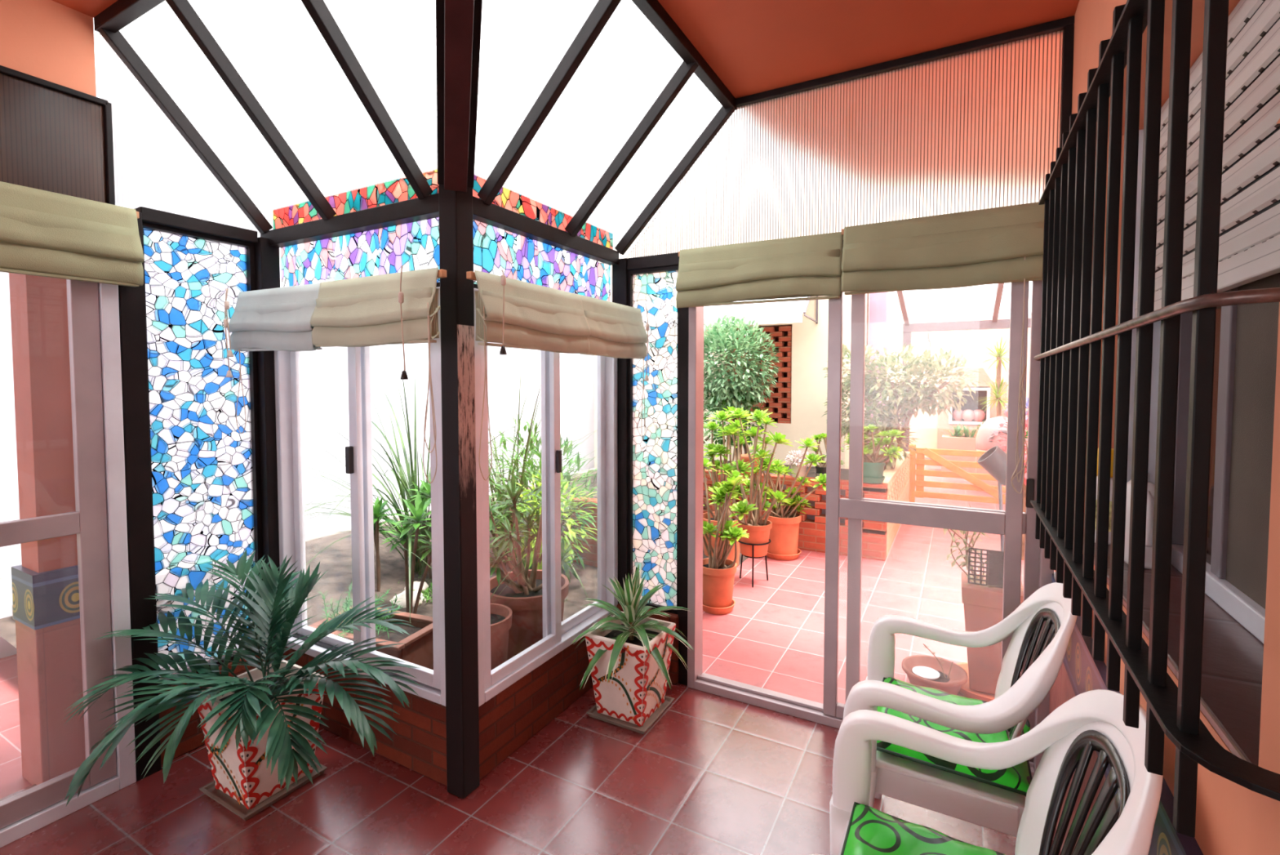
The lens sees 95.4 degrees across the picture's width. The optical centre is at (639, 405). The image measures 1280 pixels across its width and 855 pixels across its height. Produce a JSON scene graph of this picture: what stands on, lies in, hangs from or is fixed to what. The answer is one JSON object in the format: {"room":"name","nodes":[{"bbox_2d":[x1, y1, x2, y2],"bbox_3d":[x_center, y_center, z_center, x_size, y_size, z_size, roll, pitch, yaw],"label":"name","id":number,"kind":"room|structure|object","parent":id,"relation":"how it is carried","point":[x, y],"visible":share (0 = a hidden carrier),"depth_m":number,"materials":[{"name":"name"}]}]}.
{"room":"sunroom","nodes":[
{"label":"sunroom","id":0,"kind":"room"},
{"bbox_2d":[0,0,267,764],"bbox_3d":[-2.817,0.071,0.692,0.180,2.800,4.493,1,3,29],"label":"wall","id":1,"kind":"structure","parent":0,"point":[51,41],"depth_m":2.00,"materials":[{"name":"orange paint"}]},
{"bbox_2d":[0,279,136,847],"bbox_3d":[-2.461,0.409,1.229,0.120,2.080,2.152,1,3,29],"label":"door","id":2,"kind":"structure","parent":1,"relation":"in","point":[99,520],"depth_m":2.08,"materials":[{"name":"silver metal"}]},
{"bbox_2d":[0,181,144,286],"bbox_3d":[-2.214,-0.542,1.424,0.082,0.295,1.624,1,3,29],"label":"blind","id":3,"kind":"object","parent":1,"relation":"attached to","point":[43,233],"visible":1,"depth_m":1.95,"materials":[{"name":"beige fabric"}]},
{"bbox_2d":[142,222,265,685],"bbox_3d":[-1.806,0.195,2.412,0.040,1.810,0.420,1,3,29],"label":"window","id":4,"kind":"structure","parent":1,"relation":"in","point":[250,275],"depth_m":2.42,"materials":[{"name":"multicoloured glass"}]},
{"bbox_2d":[281,646,447,786],"bbox_3d":[-1.159,1.239,2.469,1.121,0.320,0.130,1,3,29],"label":"wall","id":5,"kind":"structure","parent":0,"point":[419,743],"depth_m":2.27,"materials":[{"name":"red brick"}]},
{"bbox_2d":[274,217,445,706],"bbox_3d":[-1.146,0.197,2.380,1.048,1.790,0.092,1,3,29],"label":"window","id":6,"kind":"structure","parent":5,"relation":"in","point":[413,246],"depth_m":2.37,"materials":[{"name":"silver metal"}]},
{"bbox_2d":[223,283,321,433],"bbox_3d":[-1.472,-0.182,2.340,0.604,0.606,0.104,1,3,29],"label":"blind","id":7,"kind":"object","parent":6,"relation":"attached to","point":[278,318],"visible":0.98,"depth_m":2.34,"materials":[{"name":"grey fabric"}]},
{"bbox_2d":[310,265,446,483],"bbox_3d":[-0.938,-0.108,2.032,0.660,0.706,0.104,1,3,29],"label":"blind","id":8,"kind":"object","parent":6,"relation":"attached to","point":[402,307],"visible":1,"depth_m":1.98,"materials":[{"name":"beige fabric"}]},
{"bbox_2d":[0,653,1061,854],"bbox_3d":[-2.071,1.543,0.449,5.200,0.120,6.680,1,3,29],"label":"floor","id":9,"kind":"structure","parent":0,"point":[713,774],"depth_m":2.08,"materials":[{"name":"tile"}]},
{"bbox_2d":[8,272,85,785],"bbox_3d":[-2.234,0.117,2.242,0.216,2.620,0.241,1,3,29],"label":"tiled column","id":10,"kind":"structure","parent":9,"relation":"on","point":[46,588],"depth_m":2.16,"materials":[{"name":"ceramic"}]},
{"bbox_2d":[199,760,327,820],"bbox_3d":[-1.403,1.400,2.178,0.298,0.022,0.298,1,3,29],"label":"tray","id":11,"kind":"object","parent":9,"relation":"on","point":[218,795],"visible":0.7,"depth_m":2.08,"materials":[{"name":"grey ceramic"}]},
{"bbox_2d":[62,549,422,808],"bbox_3d":[-1.436,0.989,2.116,1.221,0.832,0.827,1,3,29],"label":"potted palm","id":12,"kind":"object","parent":11,"relation":"on","point":[260,725],"visible":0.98,"depth_m":2.06,"materials":[{"name":"plant"}]},
{"bbox_2d":[197,659,326,808],"bbox_3d":[-1.403,1.217,2.170,0.309,0.371,0.309,1,3,29],"label":"pot","id":13,"kind":"object","parent":12,"relation":"on","point":[241,773],"depth_m":2.07,"materials":[{"name":"ceramic"}]},
{"bbox_2d":[586,695,675,733],"bbox_3d":[-0.039,1.380,2.666,0.298,0.022,0.298,1,3,29],"label":"tray","id":14,"kind":"object","parent":9,"relation":"on","point":[593,712],"visible":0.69,"depth_m":2.57,"materials":[{"name":"grey ceramic"}]},
{"bbox_2d":[570,564,693,726],"bbox_3d":[-0.045,1.070,2.639,0.591,0.626,0.578,1,3,29],"label":"potted plant","id":15,"kind":"object","parent":14,"relation":"on","point":[629,651],"visible":1,"depth_m":2.57,"materials":[{"name":"white paint"}]},
{"bbox_2d":[584,611,675,726],"bbox_3d":[-0.039,1.197,2.658,0.309,0.371,0.309,1,3,29],"label":"pot","id":16,"kind":"object","parent":15,"relation":"on","point":[637,687],"depth_m":2.56,"materials":[{"name":"ceramic"}]},
{"bbox_2d":[843,582,1077,836],"bbox_3d":[0.952,0.967,1.760,0.572,0.931,0.599,1,3,29],"label":"armchair","id":17,"kind":"object","parent":9,"relation":"on","point":[1019,692],"visible":0.64,"depth_m":1.59,"materials":[{"name":"plastic"}]},
{"bbox_2d":[876,676,1031,796],"bbox_3d":[0.947,1.025,1.766,0.441,0.151,0.578,3,4,29],"label":"seat cushion","id":18,"kind":"object","parent":17,"relation":"on","point":[1017,779],"visible":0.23,"depth_m":1.65,"materials":[{"name":"green fabric"}]},
{"bbox_2d":[811,688,1163,854],"bbox_3d":[0.625,0.992,1.150,0.572,0.931,0.599,1,3,29],"label":"armchair","id":19,"kind":"object","parent":9,"relation":"on","point":[1089,722],"visible":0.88,"depth_m":1.18,"materials":[{"name":"plastic"}]},
{"bbox_2d":[840,801,1004,854],"bbox_3d":[0.619,1.051,1.156,0.441,0.151,0.578,3,4,29],"label":"seat cushion","id":20,"kind":"object","parent":19,"relation":"on","point":[870,830],"visible":1,"depth_m":1.31,"materials":[{"name":"green fabric"}]},
{"bbox_2d":[478,635,592,779],"bbox_3d":[-0.412,1.246,2.664,0.130,0.290,1.062,1,3,29],"label":"wall","id":21,"kind":"structure","parent":0,"point":[508,719],"depth_m":2.44,"materials":[{"name":"red brick"}]},
{"bbox_2d":[472,219,617,706],"bbox_3d":[-0.393,0.198,2.586,0.092,1.810,1.014,1,3,29],"label":"window","id":22,"kind":"structure","parent":21,"relation":"in","point":[521,258],"depth_m":2.57,"materials":[{"name":"silver metal"}]},
{"bbox_2d":[466,269,591,480],"bbox_3d":[-0.383,-0.115,2.198,0.104,0.706,0.655,1,3,29],"label":"blind","id":23,"kind":"object","parent":22,"relation":"attached to","point":[513,313],"visible":1,"depth_m":2.12,"materials":[{"name":"beige fabric"}]},
{"bbox_2d":[579,294,648,439],"bbox_3d":[-0.107,-0.154,2.708,0.104,0.666,0.574,1,3,29],"label":"blind","id":24,"kind":"object","parent":22,"relation":"attached to","point":[618,331],"visible":0.88,"depth_m":2.69,"materials":[{"name":"beige fabric"}]},
{"bbox_2d":[52,0,1079,98],"bbox_3d":[-1.119,-1.378,0.399,3.600,0.120,5.720,1,3,29],"label":"ceiling","id":25,"kind":"structure","parent":0,"point":[753,46],"depth_m":2.14,"materials":[{"name":"orange paint"}]},
{"bbox_2d":[0,0,1074,798],"bbox_3d":[-1.009,0.003,1.989,4.941,2.829,1.836,-1,3,-21],"label":"frame","id":26,"kind":"object","parent":25,"relation":"attached to","point":[567,125],"visible":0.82,"depth_m":2.18,"materials":[{"name":"paint"}]},
{"bbox_2d":[687,248,1053,778],"bbox_3d":[0.897,0.366,2.514,1.463,2.060,0.100,1,3,29],"label":"door","id":27,"kind":"structure","parent":26,"relation":"attached to","point":[1011,522],"depth_m":2.49,"materials":[{"name":"metal"}]},
{"bbox_2d":[675,231,843,307],"bbox_3d":[0.507,-0.593,2.572,0.764,0.278,0.081,1,3,29],"label":"blind","id":28,"kind":"object","parent":27,"relation":"attached to","point":[809,265],"visible":1,"depth_m":2.54,"materials":[{"name":"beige fabric"}]},
{"bbox_2d":[841,201,1044,482],"bbox_3d":[1.144,-0.231,2.224,0.739,1.002,0.082,1,3,29],"label":"blind","id":29,"kind":"object","parent":27,"relation":"attached to","point":[1001,244],"visible":0.95,"depth_m":2.19,"materials":[{"name":"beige fabric"}]},
{"bbox_2d":[1010,364,1027,493],"bbox_3d":[1.369,0.085,2.094,0.049,0.464,0.030,1,3,29],"label":"blind cord","id":30,"kind":"object","parent":29,"relation":"hanging from","point":[1022,376],"visible":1,"depth_m":2.09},
{"bbox_2d":[616,598,678,684],"bbox_3d":[0.060,1.206,3.021,0.354,0.340,0.140,1,3,29],"label":"wall","id":31,"kind":"structure","parent":0,"point":[673,667],"depth_m":2.89,"materials":[{"name":"red brick"}]},
{"bbox_2d":[627,264,679,613],"bbox_3d":[0.077,0.173,2.957,0.304,1.730,0.040,1,3,29],"label":"window","id":32,"kind":"structure","parent":31,"relation":"in","point":[631,273],"depth_m":2.97,"materials":[{"name":"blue glass"}]},
{"bbox_2d":[637,463,887,560],"bbox_3d":[0.940,1.003,5.626,2.670,0.730,0.115,1,3,29],"label":"wall","id":33,"kind":"structure","parent":0,"point":[811,534],"depth_m":5.20,"materials":[{"name":"brick"}]},
{"bbox_2d":[740,453,759,474],"bbox_3d":[1.065,0.555,5.536,0.239,0.170,0.239,1,3,29],"label":"terracotta pot","id":34,"kind":"object","parent":33,"relation":"on","point":[745,456],"visible":0.36,"depth_m":5.45,"materials":[{"name":"ceramic"}]},
{"bbox_2d":[785,449,811,477],"bbox_3d":[1.461,0.521,5.319,0.260,0.256,0.274,1,3,29],"label":"potted succulent","id":35,"kind":"object","parent":33,"relation":"on","point":[795,464],"visible":0.73,"depth_m":5.28,"materials":[{"name":"ceramic"}]},
{"bbox_2d":[789,459,808,477],"bbox_3d":[1.453,0.573,5.329,0.162,0.150,0.162,1,3,29],"label":"pot","id":36,"kind":"object","parent":35,"relation":"on","point":[803,468],"depth_m":5.27,"materials":[{"name":"stone"}]},
{"bbox_2d":[809,432,844,475],"bbox_3d":[1.667,0.443,5.216,0.316,0.408,0.169,1,3,29],"label":"potted aeonium","id":37,"kind":"object","parent":33,"relation":"on","point":[820,468],"visible":0.57,"depth_m":5.22,"materials":[{"name":"plant"}]},
{"bbox_2d":[841,423,906,483],"bbox_3d":[2.011,0.400,5.028,0.524,0.512,0.342,1,3,29],"label":"potted aeonium","id":38,"kind":"object","parent":33,"relation":"on","point":[873,468],"visible":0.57,"depth_m":4.96,"materials":[{"name":"plant"}]},
{"bbox_2d":[862,460,885,477],"bbox_3d":[2.008,0.562,5.040,0.218,0.170,0.218,1,3,29],"label":"pot","id":39,"kind":"object","parent":38,"relation":"on","point":[871,468],"depth_m":4.96,"materials":[{"name":"ceramic"}]},
{"bbox_2d":[883,450,910,555],"bbox_3d":[2.715,0.980,6.199,0.110,0.730,2.600,1,3,29],"label":"wall","id":40,"kind":"structure","parent":0,"point":[897,479],"depth_m":5.83,"materials":[{"name":"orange paint"}]},
{"bbox_2d":[908,444,1025,504],"bbox_3d":[3.908,0.860,7.025,1.220,0.740,0.096,1,3,29],"label":"gate","id":41,"kind":"object","parent":40,"relation":"attached to","point":[916,465],"visible":0.54,"depth_m":7.08,"materials":[{"name":"brown wood"}]},
{"bbox_2d":[1054,0,1279,854],"bbox_3d":[0.322,0.115,-0.355,0.250,2.800,5.680,1,3,29],"label":"wall","id":42,"kind":"structure","parent":0,"point":[1232,818],"depth_m":0.83,"materials":[{"name":"orange paint"}]},
{"bbox_2d":[1048,662,1113,853],"bbox_3d":[0.185,1.213,-0.280,0.018,0.600,5.600,1,3,29],"label":"wall tile","id":43,"kind":"structure","parent":42,"relation":"attached to","point":[1062,691],"depth_m":1.80,"materials":[{"name":"tile"}]},
{"bbox_2d":[1050,571,1203,854],"bbox_3d":[0.183,0.813,-0.296,0.022,0.200,5.600,1,3,29],"label":"wall tile","id":44,"kind":"structure","parent":42,"relation":"attached to","point":[1085,673],"depth_m":1.39,"materials":[{"name":"tile"}]},
{"bbox_2d":[1030,0,1279,837],"bbox_3d":[1.001,-0.125,1.216,0.156,1.180,1.612,1,3,29],"label":"window grille","id":45,"kind":"object","parent":42,"relation":"in","point":[1070,235],"visible":1,"depth_m":0.86,"materials":[{"name":"black metal"}]},
{"bbox_2d":[1083,272,1279,765],"bbox_3d":[1.183,-0.182,1.223,0.232,1.258,1.345,1,3,29],"label":"window","id":46,"kind":"structure","parent":42,"relation":"in","point":[1246,343],"depth_m":1.18,"materials":[{"name":"glass"}]},
{"bbox_2d":[1094,447,1113,544],"bbox_3d":[1.402,0.268,1.753,0.070,0.280,0.094,1,3,29],"label":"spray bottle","id":47,"kind":"object","parent":46,"relation":"on","point":[1112,449],"visible":0.12,"depth_m":1.72,"materials":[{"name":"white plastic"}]},
{"bbox_2d":[1124,472,1155,568],"bbox_3d":[1.337,0.297,1.552,0.080,0.238,0.175,1,3,29],"label":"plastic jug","id":48,"kind":"object","parent":46,"relation":"on","point":[1150,491],"visible":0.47,"depth_m":1.50,"materials":[{"name":"plastic"}]},
{"bbox_2d":[1126,0,1279,482],"bbox_3d":[1.210,-0.190,1.208,0.040,1.240,1.345,1,3,29],"label":"roller shutter","id":49,"kind":"object","parent":46,"relation":"attached to","point":[1249,243],"visible":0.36,"depth_m":1.13,"materials":[{"name":"silver metal"}]},
{"label":"outside","id":50,"kind":"structure","parent":0,"visible":0},
{"bbox_2d":[0,66,594,657],"bbox_3d":[-3.374,-0.297,3.557,0.150,3.500,11.000,1,3,29],"label":"wall","id":51,"kind":"structure","parent":50,"point":[324,371],"depth_m":4.21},
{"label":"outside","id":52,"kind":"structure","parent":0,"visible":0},
{"bbox_2d":[730,326,791,422],"bbox_3d":[1.553,-0.405,7.375,0.845,1.200,0.040,1,3,29],"label":"wall","id":53,"kind":"structure","parent":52,"point":[785,374],"depth_m":7.25,"materials":[{"name":"brick"}]},
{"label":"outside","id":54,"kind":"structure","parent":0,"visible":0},
{"bbox_2d":[891,293,1031,457],"bbox_3d":[7.175,-0.554,10.962,8.000,3.400,0.150,1,3,29],"label":"wall","id":55,"kind":"structure","parent":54,"point":[924,427],"depth_m":11.45,"materials":[{"name":"paint"}]},
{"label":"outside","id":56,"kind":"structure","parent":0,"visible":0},
{"bbox_2d":[655,459,848,479],"bbox_3d":[1.312,0.985,6.440,2.540,0.500,1.530,1,3,29],"label":"floor","id":57,"kind":"structure","parent":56,"point":[844,472],"depth_m":6.51,"materials":[{"name":"soil"}]},
{"bbox_2d":[703,314,781,461],"bbox_3d":[1.024,-0.152,6.569,1.148,1.775,1.163,1,3,29],"label":"round bush","id":58,"kind":"object","parent":57,"relation":"on","point":[733,392],"visible":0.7,"depth_m":6.33,"materials":[{"name":"green plant"}]},
{"bbox_2d":[822,342,979,471],"bbox_3d":[2.537,0.063,5.824,1.510,1.446,0.868,2,3,44],"label":"variegated shrub","id":59,"kind":"object","parent":57,"relation":"on","point":[909,400],"visible":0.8,"depth_m":5.67,"materials":[{"name":"green plant"}]},
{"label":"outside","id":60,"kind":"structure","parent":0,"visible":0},
{"bbox_2d":[0,473,747,676],"bbox_3d":[-0.726,1.169,5.136,3.030,0.300,6.210,1,3,29],"label":"garden wall","id":61,"kind":"structure","parent":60,"point":[335,560],"depth_m":3.81,"materials":[{"name":"concrete"}]},
{"bbox_2d":[12,467,596,620],"bbox_3d":[-2.016,1.064,5.722,0.120,0.160,5.800,1,3,29],"label":"kerb","id":62,"kind":"object","parent":61,"relation":"on","point":[171,580],"visible":0.21,"depth_m":3.90,"materials":[{"name":"stone"}]},
{"bbox_2d":[307,579,433,669],"bbox_3d":[-1.302,1.087,2.856,0.680,0.393,0.499,1,3,29],"label":"planter box","id":63,"kind":"object","parent":61,"relation":"on","point":[417,647],"visible":0.31,"depth_m":2.78,"materials":[{"name":"brown ceramic"}]},
{"bbox_2d":[373,496,399,591],"bbox_3d":[-1.695,0.913,3.731,0.288,0.691,0.379,-2,3,-40],"label":"plant","id":64,"kind":"object","parent":61,"relation":"on","point":[378,510],"visible":0.66,"depth_m":3.69,"materials":[{"name":"green plant"}]},
{"bbox_2d":[208,364,594,626],"bbox_3d":[-1.505,0.401,4.019,2.555,1.626,2.434,1,3,29],"label":"ornamental grass","id":65,"kind":"object","parent":61,"relation":"on","point":[419,564],"depth_m":4.03,"materials":[{"name":"plant"}]},
{"bbox_2d":[380,490,431,613],"bbox_3d":[-1.330,0.888,3.465,0.465,0.763,0.374,1,3,29],"label":"plant","id":66,"kind":"object","parent":61,"relation":"on","point":[419,512],"visible":0.73,"depth_m":3.43,"materials":[{"name":"green plant"}]},
{"bbox_2d":[389,589,426,607],"bbox_3d":[-1.448,1.220,3.648,0.229,0.134,0.218,1,3,29],"label":"rock","id":67,"kind":"object","parent":61,"relation":"on","point":[401,596],"visible":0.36,"depth_m":3.60,"materials":[{"name":"stone"}]},
{"bbox_2d":[400,478,431,578],"bbox_3d":[-1.374,0.819,3.976,0.609,0.860,0.442,1,3,29],"label":"plant","id":68,"kind":"object","parent":61,"relation":"on","point":[424,488],"visible":0.2,"depth_m":3.98,"materials":[{"name":"green plant"}]},
{"bbox_2d":[391,512,538,670],"bbox_3d":[-0.780,0.895,2.622,0.584,0.814,0.709,2,3,34],"label":"potted grass","id":69,"kind":"object","parent":61,"relation":"on","point":[500,614],"depth_m":2.56,"materials":[{"name":"ceramic"}]},
{"bbox_2d":[490,603,512,670],"bbox_3d":[-0.715,1.118,2.610,0.281,0.370,0.281,1,3,29],"label":"pot","id":70,"kind":"object","parent":69,"relation":"on","point":[500,614],"depth_m":2.55,"materials":[{"name":"ceramic"}]},
{"bbox_2d":[343,360,596,603],"bbox_3d":[-0.942,0.440,4.210,2.269,1.562,2.123,1,3,29],"label":"ornamental grass","id":71,"kind":"object","parent":61,"relation":"on","point":[496,460],"depth_m":4.38,"materials":[{"name":"plant"}]},
{"bbox_2d":[398,577,568,603],"bbox_3d":[-1.077,1.149,4.774,1.604,0.050,2.725,0,2,8],"label":"ground cover","id":72,"kind":"structure","parent":61,"relation":"on","point":[428,597],"depth_m":3.72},
{"bbox_2d":[488,413,582,533],"bbox_3d":[-0.921,0.628,4.994,0.944,1.141,0.985,1,3,29],"label":"leafy shrub","id":73,"kind":"object","parent":61,"relation":"on","point":[502,438],"visible":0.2,"depth_m":4.98,"materials":[{"name":"green plant"}]},
{"bbox_2d":[488,469,582,660],"bbox_3d":[-0.611,0.773,2.937,0.734,1.033,0.682,1,3,29],"label":"potted plant","id":74,"kind":"object","parent":61,"relation":"on","point":[523,594],"visible":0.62,"depth_m":2.88,"materials":[{"name":"green plant"}]},
{"bbox_2d":[489,568,568,660],"bbox_3d":[-0.583,1.097,2.993,0.437,0.380,0.437,1,3,29],"label":"pot","id":75,"kind":"object","parent":74,"relation":"on","point":[525,601],"depth_m":2.82,"materials":[{"name":"ceramic"}]},
{"bbox_2d":[488,431,597,572],"bbox_3d":[-0.668,0.710,4.245,0.998,1.093,0.954,0,2,-2],"label":"leafy shrub","id":76,"kind":"object","parent":61,"relation":"on","point":[566,448],"visible":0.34,"depth_m":4.18,"materials":[{"name":"green plant"}]},
{"bbox_2d":[497,469,597,573],"bbox_3d":[-0.584,0.831,3.837,0.643,0.833,0.663,1,3,29],"label":"leafy shrub","id":77,"kind":"object","parent":61,"relation":"on","point":[571,522],"visible":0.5,"depth_m":3.80,"materials":[{"name":"green plant"}]},
{"bbox_2d":[634,403,639,502],"bbox_3d":[-0.113,0.596,4.576,0.220,1.290,0.217,1,3,29],"label":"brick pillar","id":78,"kind":"structure","parent":61,"relation":"on","point":[637,412],"depth_m":4.56,"materials":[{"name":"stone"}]},
{"bbox_2d":[634,380,725,507],"bbox_3d":[0.274,0.468,5.280,1.025,1.436,1.050,1,3,29],"label":"leafy shrub","id":79,"kind":"object","parent":61,"relation":"on","point":[671,472],"visible":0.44,"depth_m":5.24,"materials":[{"name":"green plant"}]},
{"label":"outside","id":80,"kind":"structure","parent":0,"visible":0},
{"bbox_2d":[702,457,1054,703],"bbox_3d":[4.587,1.269,7.054,5.100,0.080,11.320,1,3,29],"label":"floor","id":81,"kind":"structure","parent":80,"point":[772,637],"depth_m":3.92,"materials":[{"name":"pink tile"}]},
{"bbox_2d":[672,406,754,565],"bbox_3d":[0.679,0.664,4.845,0.712,1.312,0.671,1,3,29],"label":"potted aeonium","id":82,"kind":"object","parent":81,"relation":"on","point":[713,448],"visible":0.56,"depth_m":4.81,"materials":[{"name":"plant"}]},
{"bbox_2d":[702,511,743,565],"bbox_3d":[0.685,1.120,4.866,0.374,0.400,0.374,1,3,29],"label":"pot","id":83,"kind":"object","parent":82,"relation":"on","point":[713,517],"depth_m":4.77,"materials":[{"name":"ceramic"}]},
{"bbox_2d":[702,457,749,614],"bbox_3d":[0.518,0.861,3.898,0.497,0.997,0.426,1,3,29],"label":"potted aeonium","id":84,"kind":"object","parent":81,"relation":"on","point":[718,572],"visible":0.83,"depth_m":3.81,"materials":[{"name":"plant"}]},
{"bbox_2d":[702,557,737,608],"bbox_3d":[0.517,1.202,3.900,0.260,0.300,0.260,1,3,29],"label":"pot","id":85,"kind":"object","parent":84,"relation":"on","point":[718,577],"depth_m":3.81,"materials":[{"name":"ceramic"}]},
{"bbox_2d":[737,538,770,586],"bbox_3d":[0.864,1.176,4.427,0.256,0.326,0.256,1,3,29],"label":"plant stand","id":86,"kind":"object","parent":81,"relation":"on","point":[740,541],"visible":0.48,"depth_m":4.34,"materials":[{"name":"black metal"}]},
{"bbox_2d":[709,407,793,556],"bbox_3d":[0.863,0.567,4.384,0.649,1.105,0.585,1,3,29],"label":"potted aeonium","id":87,"kind":"object","parent":86,"relation":"on","point":[758,528],"visible":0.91,"depth_m":4.36,"materials":[{"name":"plant"}]},
{"bbox_2d":[736,517,772,556],"bbox_3d":[0.864,0.998,4.420,0.270,0.240,0.270,1,3,29],"label":"pot","id":88,"kind":"object","parent":87,"relation":"on","point":[758,531],"depth_m":4.33,"materials":[{"name":"ceramic"}]},
{"bbox_2d":[735,437,826,559],"bbox_3d":[1.246,0.783,5.094,0.843,1.054,0.449,1,3,29],"label":"potted aeonium","id":89,"kind":"object","parent":81,"relation":"on","point":[784,532],"visible":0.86,"depth_m":4.99,"materials":[{"name":"plant"}]},
{"bbox_2d":[763,511,801,555],"bbox_3d":[1.244,1.122,5.095,0.322,0.360,0.322,1,3,29],"label":"pot","id":90,"kind":"object","parent":89,"relation":"on","point":[784,532],"depth_m":4.98,"materials":[{"name":"ceramic"}]},
{"bbox_2d":[867,292,888,466],"bbox_3d":[3.306,-0.425,8.100,0.220,3.220,0.200,1,3,29],"label":"column","id":91,"kind":"structure","parent":81,"relation":"on","point":[878,302],"depth_m":7.99,"materials":[{"name":"paint"}]},
{"bbox_2d":[902,643,968,694],"bbox_3d":[1.453,1.292,2.875,0.292,0.221,0.292,1,3,29],"label":"clay bowl","id":92,"kind":"object","parent":81,"relation":"on","point":[923,670],"visible":0.96,"depth_m":2.87,"materials":[{"name":"ceramic"}]},
{"bbox_2d":[887,280,1031,451],"bbox_3d":[3.899,-0.459,6.487,2.830,3.420,3.970,1,3,29],"label":"pergola","id":93,"kind":"object","parent":81,"relation":"on","point":[993,300],"visible":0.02,"depth_m":7.93,"materials":[{"name":"grey metal"}]},
{"bbox_2d":[937,368,1007,456],"bbox_3d":[6.103,0.191,10.735,1.070,1.770,0.735,1,3,29],"label":"grill","id":94,"kind":"object","parent":81,"relation":"on","point":[944,423],"visible":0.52,"depth_m":10.57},
{"bbox_2d":[962,408,974,421],"bbox_3d":[5.962,0.171,10.569,0.200,0.220,0.197,1,3,29],"label":"clay bowl","id":95,"kind":"object","parent":94,"relation":"on","point":[968,415],"visible":0.91,"depth_m":10.51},
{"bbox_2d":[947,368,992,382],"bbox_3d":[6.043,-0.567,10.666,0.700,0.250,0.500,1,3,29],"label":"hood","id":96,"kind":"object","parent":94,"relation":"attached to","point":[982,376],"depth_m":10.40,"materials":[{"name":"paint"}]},
{"bbox_2d":[973,408,985,422],"bbox_3d":[6.140,0.171,10.562,0.220,0.220,0.217,1,3,29],"label":"clay bowl","id":97,"kind":"object","parent":94,"relation":"on","point":[980,415],"visible":0.93,"depth_m":10.49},
{"bbox_2d":[942,503,1023,701],"bbox_3d":[1.676,0.943,2.829,0.463,0.922,0.380,-1,2,-17],"label":"potted plant","id":98,"kind":"object","parent":81,"relation":"on","point":[981,594],"visible":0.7,"depth_m":2.78,"materials":[{"name":"ceramic"}]},
{"bbox_2d":[977,445,1006,551],"bbox_3d":[1.729,0.537,2.806,0.191,0.696,0.120,1,3,20],"label":"spotlight","id":99,"kind":"object","parent":98,"relation":"in","point":[993,460],"visible":0.62,"depth_m":2.77,"materials":[{"name":"grey metal"}]},
{"bbox_2d":[961,571,1023,694],"bbox_3d":[1.716,1.118,2.848,0.260,0.510,0.260,1,3,29],"label":"pot","id":100,"kind":"object","parent":98,"relation":"on","point":[982,602],"depth_m":2.78,"materials":[{"name":"ceramic"}]},
{"bbox_2d":[941,435,1027,472],"bbox_3d":[5.812,0.823,9.628,1.450,0.600,0.400,1,3,29],"label":"planter","id":101,"kind":"object","parent":81,"relation":"on","point":[954,442],"depth_m":9.67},
{"bbox_2d":[939,420,969,436],"bbox_3d":[5.401,0.410,9.826,0.604,0.328,0.592,-1,2,-15],"label":"plant","id":102,"kind":"object","parent":101,"relation":"in","point":[957,432],"visible":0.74,"depth_m":9.87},
{"bbox_2d":[951,422,980,437],"bbox_3d":[5.557,0.417,9.748,0.655,0.320,0.552,-2,3,-33],"label":"plant","id":103,"kind":"object","parent":101,"relation":"in","point":[966,431],"visible":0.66,"depth_m":9.75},
{"bbox_2d":[969,337,1008,416],"bbox_3d":[5.330,0.038,8.725,0.747,2.244,0.794,1,3,29],"label":"tree","id":104,"kind":"object","parent":81,"relation":"on","point":[997,391],"visible":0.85,"depth_m":8.66,"materials":[{"name":"green plant"}]},
{"bbox_2d":[975,416,1026,493],"bbox_3d":[5.063,0.662,8.186,0.600,1.040,0.635,1,3,29],"label":"oven","id":105,"kind":"object","parent":81,"relation":"on","point":[983,441],"visible":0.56,"depth_m":8.06,"materials":[{"name":"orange brick"}]},
{"bbox_2d":[987,411,1028,559],"bbox_3d":[3.295,0.655,4.973,0.537,1.319,0.540,-2,3,-33],"label":"shrub","id":106,"kind":"object","parent":81,"relation":"on","point":[994,432],"visible":0.09,"depth_m":4.96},
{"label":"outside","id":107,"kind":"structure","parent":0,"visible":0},
{"bbox_2d":[570,497,676,586],"bbox_3d":[-0.105,1.016,4.223,0.890,0.620,0.120,1,3,29],"label":"wall","id":108,"kind":"structure","parent":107,"point":[589,558],"depth_m":4.07,"materials":[{"name":"tile"}]},
{"bbox_2d":[634,479,662,508],"bbox_3d":[0.048,0.623,4.122,0.218,0.170,0.218,1,3,29],"label":"pot","id":109,"kind":"object","parent":108,"relation":"on","point":[652,491],"visible":0.72,"depth_m":4.05,"materials":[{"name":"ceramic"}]},
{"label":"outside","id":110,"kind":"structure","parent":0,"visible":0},
{"bbox_2d":[594,226,893,468],"bbox_3d":[2.057,-0.651,9.691,3.450,3.700,5.000,1,3,29],"label":"wall","id":111,"kind":"structure","parent":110,"point":[809,387],"depth_m":6.99,"materials":[{"name":"paint"}]},
{"bbox_2d":[640,281,817,329],"bbox_3d":[0.988,-1.271,7.013,2.130,0.680,0.655,1,3,29],"label":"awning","id":112,"kind":"object","parent":111,"relation":"attached to","point":[784,312],"visible":0.5,"depth_m":6.72,"materials":[{"name":"fabric"}]},
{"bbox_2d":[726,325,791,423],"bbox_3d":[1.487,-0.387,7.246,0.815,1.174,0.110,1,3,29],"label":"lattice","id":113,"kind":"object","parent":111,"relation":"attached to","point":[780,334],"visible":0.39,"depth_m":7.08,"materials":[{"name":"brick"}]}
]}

